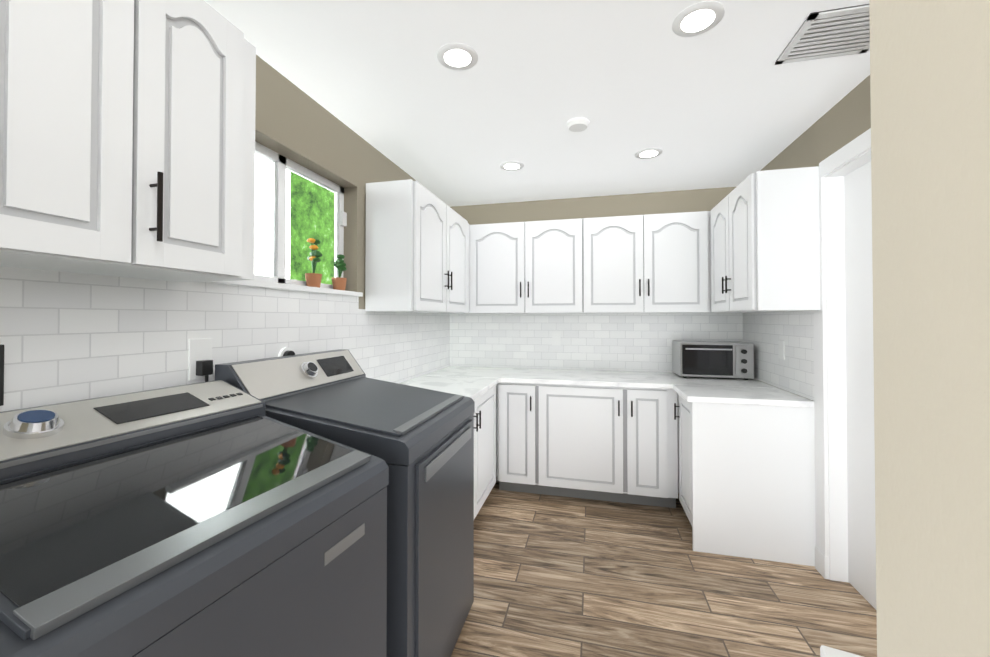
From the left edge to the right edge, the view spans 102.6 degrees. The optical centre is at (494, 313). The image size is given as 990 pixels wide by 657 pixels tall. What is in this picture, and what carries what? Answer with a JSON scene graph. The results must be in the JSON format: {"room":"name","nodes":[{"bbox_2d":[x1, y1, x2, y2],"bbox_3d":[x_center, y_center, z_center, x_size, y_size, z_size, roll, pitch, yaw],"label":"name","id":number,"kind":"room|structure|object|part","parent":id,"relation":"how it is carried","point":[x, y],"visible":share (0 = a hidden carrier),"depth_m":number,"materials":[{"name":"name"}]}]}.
{"room":"laundry room","nodes":[
{"label":"laundry room","id":0,"kind":"room"},
{"bbox_2d":[255,55,446,308],"bbox_3d":[-1.072,0.159,1.530,0.150,2.440,5.045,0,-1,14],"label":"wall","id":1,"kind":"structure","parent":0,"point":[290,114],"depth_m":2.01,"materials":[{"name":"beige paint"}]},
{"bbox_2d":[0,0,255,281],"bbox_3d":[-0.966,-0.474,0.869,0.353,0.730,0.825,0,-1,14],"label":"upper cabinet","id":2,"kind":"object","parent":1,"relation":"attached to","point":[127,138],"visible":1,"depth_m":0.89,"materials":[{"name":"white wood"}]},
{"bbox_2d":[0,266,449,411],"bbox_3d":[-0.996,0.634,1.506,0.008,1.490,4.745,0,-1,14],"label":"tile backsplash","id":3,"kind":"structure","parent":1,"relation":"attached to","point":[67,337],"depth_m":1.25,"materials":[{"name":"white tile"}]},
{"bbox_2d":[0,345,3,405],"bbox_3d":[-1.139,0.141,0.893,0.006,0.140,0.045,0,-1,14],"label":"switch plate","id":4,"kind":"object","parent":3,"relation":"attached to","point":[1,375],"visible":1,"depth_m":0.91,"materials":[{"name":"black plastic"}]},
{"bbox_2d":[189,338,212,381],"bbox_3d":[-1.013,0.159,1.349,0.035,0.149,0.083,0,-1,14],"label":"electrical outlet plate","id":5,"kind":"object","parent":3,"relation":"attached to","point":[200,360],"visible":0.88,"depth_m":1.34,"materials":[{"name":"white plastic"}]},
{"bbox_2d":[278,347,294,356],"bbox_3d":[-0.916,0.192,1.757,0.030,0.084,0.084,0,-1,14],"label":"valve","id":6,"kind":"object","parent":3,"relation":"attached to","point":[286,351],"visible":0.31,"depth_m":1.74,"materials":[{"name":"white plastic"}]},
{"bbox_2d":[200,127,362,296],"bbox_3d":[-0.977,-0.431,1.867,0.180,0.652,0.990,0,-1,14],"label":"window","id":7,"kind":"structure","parent":1,"relation":"in","point":[300,199],"depth_m":1.98,"materials":[{"name":"white"}]},
{"bbox_2d":[305,238,321,287],"bbox_3d":[-0.913,-0.255,1.998,0.081,0.251,0.080,0,-1,14],"label":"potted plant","id":8,"kind":"object","parent":7,"relation":"on","point":[313,279],"visible":1,"depth_m":1.98,"materials":[{"name":"brown"}]},
{"bbox_2d":[332,254,346,289],"bbox_3d":[-0.864,-0.228,2.205,0.079,0.203,0.085,0,-1,14],"label":"potted plant","id":9,"kind":"object","parent":7,"relation":"on","point":[338,282],"visible":0.98,"depth_m":2.19,"materials":[{"name":"brown"}]},
{"bbox_2d":[365,179,468,312],"bbox_3d":[-0.473,-0.394,2.898,0.353,0.770,1.138,0,-1,14],"label":"upper cabinet","id":10,"kind":"object","parent":1,"relation":"attached to","point":[417,249],"visible":1,"depth_m":2.38,"materials":[{"name":"white wood"}]},
{"bbox_2d":[440,225,475,313],"bbox_3d":[-0.299,-0.386,3.616,0.352,0.770,0.320,0,-1,14],"label":"upper cabinet","id":11,"kind":"object","parent":1,"relation":"attached to","point":[472,228],"depth_m":3.43,"materials":[{"name":"white wood"}]},
{"bbox_2d":[204,0,869,206],"bbox_3d":[0.303,-1.115,1.212,2.980,0.100,5.045,0,-1,14],"label":"ceiling","id":12,"kind":"structure","parent":0,"point":[725,101],"depth_m":1.84,"materials":[{"name":"white paint"}]},
{"bbox_2d":[437,43,477,70],"bbox_3d":[-0.154,-1.057,1.639,0.170,0.006,0.170,0,-1,14],"label":"recessed light","id":13,"kind":"object","parent":12,"relation":"in","point":[458,55],"visible":1,"depth_m":1.63,"materials":[{"name":"white plastic"}]},
{"bbox_2d":[500,161,523,170],"bbox_3d":[0.119,-1.042,2.807,0.170,0.006,0.170,0,-1,14],"label":"recessed light","id":14,"kind":"object","parent":12,"relation":"in","point":[511,165],"visible":1,"depth_m":2.79,"materials":[{"name":"white plastic"}]},
{"bbox_2d":[567,117,589,131],"bbox_3d":[0.458,-1.038,2.190,0.124,0.030,0.124,0,-1,14],"label":"smoke detector","id":15,"kind":"object","parent":12,"relation":"attached to","point":[578,124],"visible":1,"depth_m":2.16,"materials":[{"name":"white plastic"}]},
{"bbox_2d":[635,148,662,158],"bbox_3d":[1.003,-1.045,2.593,0.170,0.006,0.170,0,-1,14],"label":"recessed light","id":16,"kind":"object","parent":12,"relation":"in","point":[647,153],"visible":1,"depth_m":2.58,"materials":[{"name":"white plastic"}]},
{"bbox_2d":[672,1,724,36],"bbox_3d":[0.732,-1.059,1.434,0.170,0.006,0.170,0,-1,14],"label":"recessed light","id":17,"kind":"object","parent":12,"relation":"in","point":[699,18],"visible":1,"depth_m":1.42,"materials":[{"name":"white plastic"}]},
{"bbox_2d":[775,4,869,64],"bbox_3d":[1.304,-1.057,1.501,0.320,0.010,0.280,0,-1,14],"label":"ceiling vent","id":18,"kind":"object","parent":12,"relation":"in","point":[833,33],"visible":0.75,"depth_m":1.51,"materials":[{"name":"silver metal"}]},
{"bbox_2d":[450,187,735,224],"bbox_3d":[0.880,0.184,3.575,2.980,2.440,0.150,0,-1,14],"label":"wall","id":19,"kind":"structure","parent":0,"point":[697,200],"depth_m":3.51,"materials":[{"name":"beige paint"}]},
{"bbox_2d":[476,218,591,313],"bbox_3d":[0.313,-0.387,3.468,1.023,0.770,0.320,0,-1,14],"label":"upper cabinet","id":20,"kind":"object","parent":19,"relation":"attached to","point":[530,267],"depth_m":3.30,"materials":[{"name":"white wood"}]},
{"bbox_2d":[450,313,742,372],"bbox_3d":[0.788,0.696,3.510,2.530,1.415,0.008,0,-1,14],"label":"tile backsplash","id":21,"kind":"structure","parent":19,"relation":"attached to","point":[637,342],"depth_m":3.51,"materials":[{"name":"white tile"}]},
{"bbox_2d":[552,332,560,344],"bbox_3d":[0.551,0.224,3.566,0.075,0.120,0.006,0,-1,14],"label":"outlet","id":22,"kind":"object","parent":21,"relation":"attached to","point":[556,338],"depth_m":3.56,"materials":[{"name":"white plastic"}]},
{"bbox_2d":[672,333,680,340],"bbox_3d":[1.523,0.221,3.330,0.075,0.120,0.006,0,-1,14],"label":"outlet","id":23,"kind":"object","parent":21,"relation":"attached to","point":[675,336],"depth_m":3.33,"materials":[{"name":"white plastic"}]},
{"bbox_2d":[592,211,711,312],"bbox_3d":[1.165,-0.390,3.261,0.983,0.770,0.320,0,-1,14],"label":"upper cabinet","id":24,"kind":"object","parent":19,"relation":"attached to","point":[654,263],"depth_m":3.08,"materials":[{"name":"white wood"}]},
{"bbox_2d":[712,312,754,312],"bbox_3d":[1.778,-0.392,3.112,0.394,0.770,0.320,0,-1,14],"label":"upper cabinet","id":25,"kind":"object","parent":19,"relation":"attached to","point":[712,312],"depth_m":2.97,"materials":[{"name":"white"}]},
{"bbox_2d":[451,477,876,656],"bbox_3d":[0.303,1.425,1.181,2.980,0.100,5.045,0,-1,14],"label":"floor","id":26,"kind":"structure","parent":0,"point":[558,576],"depth_m":1.96,"materials":[{"name":"brown wood"}]},
{"bbox_2d":[0,380,388,656],"bbox_3d":[-0.745,0.791,0.895,0.682,1.160,0.725,0,-1,20],"label":"washer","id":27,"kind":"object","parent":26,"relation":"on","point":[219,518],"visible":1,"depth_m":0.79,"materials":[{"name":"grey metal"}]},
{"bbox_2d":[215,349,474,656],"bbox_3d":[-0.528,0.780,1.625,0.749,1.200,0.700,0,-1,14],"label":"dryer","id":28,"kind":"object","parent":26,"relation":"on","point":[419,441],"visible":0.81,"depth_m":1.41,"materials":[{"name":"grey metal"}]},
{"bbox_2d":[473,384,496,518],"bbox_3d":[-0.419,0.957,2.569,0.605,0.870,1.140,0,-1,14],"label":"base cabinet","id":29,"kind":"object","parent":26,"relation":"on","point":[485,444],"visible":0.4,"depth_m":2.63,"materials":[{"name":"white wood"}]},
{"bbox_2d":[398,374,501,399],"bbox_3d":[-0.407,0.504,2.557,0.636,0.034,1.110,0,-1,14],"label":"countertop","id":30,"kind":"structure","parent":29,"relation":"on","point":[473,383],"depth_m":2.82,"materials":[{"name":"stone"}]},
{"bbox_2d":[497,382,677,507],"bbox_3d":[0.716,0.964,3.206,1.300,0.870,0.605,0,-1,14],"label":"base cabinet","id":31,"kind":"object","parent":26,"relation":"on","point":[612,444],"visible":0.96,"depth_m":2.88,"materials":[{"name":"white wood"}]},
{"bbox_2d":[428,366,770,388],"bbox_3d":[0.712,0.511,3.195,2.510,0.034,0.640,0,-1,14],"label":"countertop","id":32,"kind":"structure","parent":31,"relation":"on","point":[659,380],"depth_m":3.06,"materials":[{"name":"stone"}]},
{"bbox_2d":[672,340,753,379],"bbox_3d":[1.683,0.356,3.089,0.500,0.270,0.342,0,-1,14],"label":"toaster oven","id":33,"kind":"object","parent":32,"relation":"on","point":[725,359],"visible":1,"depth_m":2.96,"materials":[{"name":"silver metal"}]},
{"bbox_2d":[674,394,815,565],"bbox_3d":[1.574,0.959,2.767,0.642,0.870,1.055,0,-1,14],"label":"base cabinet","id":34,"kind":"object","parent":26,"relation":"on","point":[684,406],"depth_m":2.26,"materials":[{"name":"white wood"}]},
{"bbox_2d":[670,382,813,407],"bbox_3d":[1.490,0.502,2.451,0.646,0.034,0.421,0,-1,14],"label":"countertop","id":35,"kind":"structure","parent":34,"relation":"on","point":[745,393],"depth_m":2.38,"materials":[{"name":"stone"}]},
{"bbox_3d":[1.462,0.953,2.261,0.621,0.869,0.019,0,-1,14],"label":"right base cabinet end panel","id":36,"kind":"part","parent":34,"relation":"part of","materials":[{"name":"white wood"}]},
{"bbox_2d":[755,75,870,400],"bbox_3d":[1.515,0.151,0.902,0.115,2.440,5.045,0,-1,14],"label":"wall","id":37,"kind":"structure","parent":0,"point":[844,121],"depth_m":2.04,"materials":[{"name":"beige paint"}]},
{"bbox_2d":[711,166,819,311],"bbox_3d":[1.662,-0.399,2.551,0.353,0.770,0.805,0,-1,14],"label":"upper cabinet","id":38,"kind":"object","parent":37,"relation":"attached to","point":[765,240],"visible":1,"depth_m":2.18,"materials":[{"name":"white wood"}]},
{"bbox_2d":[743,310,819,400],"bbox_3d":[1.881,0.228,2.670,0.008,0.520,1.135,0,-1,14],"label":"tile backsplash","id":39,"kind":"structure","parent":37,"relation":"attached to","point":[793,370],"depth_m":2.51,"materials":[{"name":"white tile"}]},
{"bbox_2d":[778,340,784,358],"bbox_3d":[1.846,0.232,2.555,0.006,0.120,0.075,0,-1,14],"label":"electrical outlet plate","id":40,"kind":"object","parent":39,"relation":"attached to","point":[781,349],"visible":1,"depth_m":2.55,"materials":[{"name":"white plastic"}]},
{"bbox_2d":[815,546,828,578],"bbox_3d":[1.321,1.305,0.380,0.022,0.120,3.665,0,-1,14],"label":"baseboard","id":41,"kind":"structure","parent":37,"relation":"attached to","point":[821,563],"depth_m":2.09,"materials":[{"name":"white wood"}]},
{"bbox_2d":[814,128,875,608],"bbox_3d":[1.701,0.286,1.683,0.143,2.190,0.973,0,-1,14],"label":"door frame","id":42,"kind":"structure","parent":37,"relation":"attached to","point":[844,437],"depth_m":2.04,"materials":[{"name":"white wood"}]},
{"bbox_2d":[869,0,989,656],"bbox_3d":[0.153,0.136,-0.318,0.120,2.440,1.750,0,-1,26],"label":"wall","id":43,"kind":"structure","parent":0,"point":[930,111],"depth_m":0.38,"materials":[{"name":"beige paint"}]},
{"bbox_2d":[820,645,862,656],"bbox_3d":[0.163,0.904,-0.305,0.211,0.905,1.798,0,-1,26],"label":"trim","id":44,"kind":"structure","parent":43,"relation":"attached to","point":[826,651],"depth_m":0.54,"materials":[{"name":"white wood"}]}
]}

